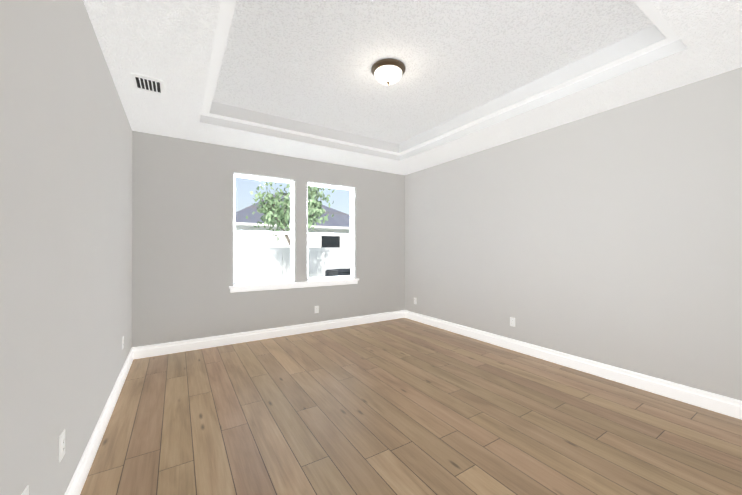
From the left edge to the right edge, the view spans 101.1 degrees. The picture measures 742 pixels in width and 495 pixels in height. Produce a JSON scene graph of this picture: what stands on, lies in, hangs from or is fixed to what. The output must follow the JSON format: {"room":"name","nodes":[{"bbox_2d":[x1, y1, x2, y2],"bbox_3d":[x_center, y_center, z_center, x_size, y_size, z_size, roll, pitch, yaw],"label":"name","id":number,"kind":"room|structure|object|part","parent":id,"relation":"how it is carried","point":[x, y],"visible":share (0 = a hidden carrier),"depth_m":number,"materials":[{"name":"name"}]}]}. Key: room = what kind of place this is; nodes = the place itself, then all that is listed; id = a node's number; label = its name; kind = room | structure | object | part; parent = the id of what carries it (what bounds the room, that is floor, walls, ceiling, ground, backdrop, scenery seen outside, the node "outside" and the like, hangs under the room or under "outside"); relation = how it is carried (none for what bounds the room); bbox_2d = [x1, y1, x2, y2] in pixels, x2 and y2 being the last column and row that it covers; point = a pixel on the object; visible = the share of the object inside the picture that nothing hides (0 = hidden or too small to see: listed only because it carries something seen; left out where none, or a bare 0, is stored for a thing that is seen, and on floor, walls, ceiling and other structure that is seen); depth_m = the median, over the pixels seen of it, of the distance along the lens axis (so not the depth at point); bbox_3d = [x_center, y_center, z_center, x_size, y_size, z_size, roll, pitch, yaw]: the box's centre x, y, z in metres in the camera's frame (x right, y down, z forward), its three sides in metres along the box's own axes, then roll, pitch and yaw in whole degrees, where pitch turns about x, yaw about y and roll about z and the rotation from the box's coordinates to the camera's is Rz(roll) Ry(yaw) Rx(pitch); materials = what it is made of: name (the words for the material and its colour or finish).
{"room":"empty bedroom","nodes":[
{"label":"empty bedroom","id":0,"kind":"room"},
{"bbox_2d":[0,0,131,494],"bbox_3d":[-1.548,-0.200,1.440,0.160,3.300,5.476,0,0,-32],"label":"wall","id":1,"kind":"structure","parent":0,"point":[65,227],"depth_m":1.38,"materials":[{"name":"paint"}]},
{"bbox_2d":[21,485,28,494],"bbox_3d":[-1.212,0.914,1.072,0.015,0.118,0.072,0,0,-32],"label":"outlet","id":2,"kind":"object","parent":1,"relation":"attached to","point":[26,491],"visible":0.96,"depth_m":1.08,"materials":[{"name":"white plastic"}]},
{"bbox_2d":[59,429,64,461],"bbox_3d":[-1.443,0.925,1.429,0.009,0.118,0.072,0,0,-32],"label":"electrical outlet","id":3,"kind":"object","parent":1,"relation":"attached to","point":[61,445],"visible":1,"depth_m":1.42,"materials":[{"name":"white plastic"}]},
{"bbox_2d":[65,347,136,494],"bbox_3d":[-1.474,1.260,1.483,0.016,0.140,5.156,0,0,-32],"label":"baseboard","id":4,"kind":"structure","parent":1,"relation":"attached to","point":[75,487],"depth_m":2.03,"materials":[{"name":"white wood"}]},
{"bbox_2d":[132,131,404,346],"bbox_3d":[-1.148,-0.189,4.843,4.164,3.300,0.160,0,0,-32],"label":"wall","id":5,"kind":"structure","parent":0,"point":[182,235],"depth_m":4.17,"materials":[{"name":"paint"}]},
{"bbox_2d":[137,310,404,358],"bbox_3d":[-1.098,1.271,4.766,4.110,0.140,0.016,0,0,-32],"label":"baseboard","id":6,"kind":"structure","parent":5,"relation":"attached to","point":[214,341],"depth_m":4.40,"materials":[{"name":"white wood"}]},
{"bbox_2d":[229,173,358,292],"bbox_3d":[-1.123,-0.211,4.824,2.063,1.675,0.180,0,0,-32],"label":"window","id":7,"kind":"structure","parent":5,"relation":"in","point":[256,285],"depth_m":4.77,"materials":[{"name":"plastic"}]},
{"bbox_3d":[-1.099,0.583,4.783,2.063,0.087,0.090,0,0,-32],"label":"sill","id":8,"kind":"part","parent":7,"relation":"part of","materials":[{"name":"white wood"}]},
{"bbox_2d":[80,318,741,494],"bbox_3d":[0.277,1.394,2.594,4.484,0.120,5.476,0,0,-32],"label":"floor","id":9,"kind":"structure","parent":0,"point":[402,406],"depth_m":2.27,"materials":[{"name":"brown wood"}]},
{"bbox_2d":[83,0,741,174],"bbox_3d":[0.277,-1.626,2.604,4.484,0.440,5.476,0,0,-32],"label":"ceiling","id":10,"kind":"structure","parent":0,"point":[295,78],"depth_m":2.60,"materials":[{"name":"paint"}]},
{"bbox_2d":[131,73,163,95],"bbox_3d":[-1.918,-1.401,2.633,0.215,0.010,0.300,0,0,-32],"label":"ceiling vent","id":11,"kind":"object","parent":10,"relation":"in","point":[143,83],"visible":1,"depth_m":2.63,"materials":[{"name":"white metal"}]},
{"bbox_2d":[371,58,404,84],"bbox_3d":[0.158,-1.559,2.791,0.312,0.152,0.312,0,0,-32],"label":"ceiling light","id":12,"kind":"object","parent":10,"relation":"attached to","point":[388,71],"visible":1,"depth_m":2.71,"materials":[{"name":"white glass"}]},
{"bbox_2d":[405,67,741,400],"bbox_3d":[2.102,-0.192,3.758,0.160,3.300,5.476,0,0,-32],"label":"wall","id":13,"kind":"structure","parent":0,"point":[612,237],"depth_m":3.12,"materials":[{"name":"paint"}]},
{"bbox_2d":[510,317,514,326],"bbox_3d":[1.851,0.974,3.994,0.009,0.118,0.072,0,0,-32],"label":"electrical outlet","id":14,"kind":"object","parent":13,"relation":"attached to","point":[512,321],"visible":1,"depth_m":3.99,"materials":[{"name":"white plastic"}]},
{"bbox_2d":[405,310,741,419],"bbox_3d":[2.028,1.268,3.706,0.016,0.140,5.156,0,0,-32],"label":"baseboard","id":15,"kind":"structure","parent":13,"relation":"attached to","point":[728,406],"depth_m":3.10,"materials":[{"name":"white wood"}]},
{"label":"outside","id":16,"kind":"structure","parent":0,"visible":0},
{"bbox_3d":[-11.273,1.926,30.890,75.000,0.200,54.684,0,0,-32],"label":"ground","id":17,"kind":"structure","parent":16,"visible":0},
{"bbox_2d":[246,181,333,246],"bbox_3d":[-2.158,-0.326,8.629,2.588,4.164,2.542,0,0,-32],"label":"tree","id":18,"kind":"object","parent":17,"relation":"on","point":[272,204],"depth_m":8.29,"materials":[{"name":"green plant"}]},
{"bbox_2d":[235,192,350,247],"bbox_3d":[-4.950,-0.715,18.143,8.440,5.000,8.540,0,0,-32],"label":"house","id":19,"kind":"structure","parent":17,"relation":"on","point":[250,223],"depth_m":14.61,"materials":[{"name":"white paint"}]},
{"bbox_2d":[236,247,350,280],"bbox_3d":[-0.605,0.821,11.539,24.410,1.885,0.148,0,0,-32],"label":"fence","id":20,"kind":"object","parent":17,"relation":"on","point":[247,259],"depth_m":9.99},
{"bbox_2d":[325,269,350,276],"bbox_3d":[-0.720,1.170,8.266,0.880,1.165,0.880,0,0,-32],"label":"ac unit","id":21,"kind":"object","parent":17,"relation":"on","point":[335,272],"depth_m":7.99,"materials":[{"name":"metal"}]}
]}

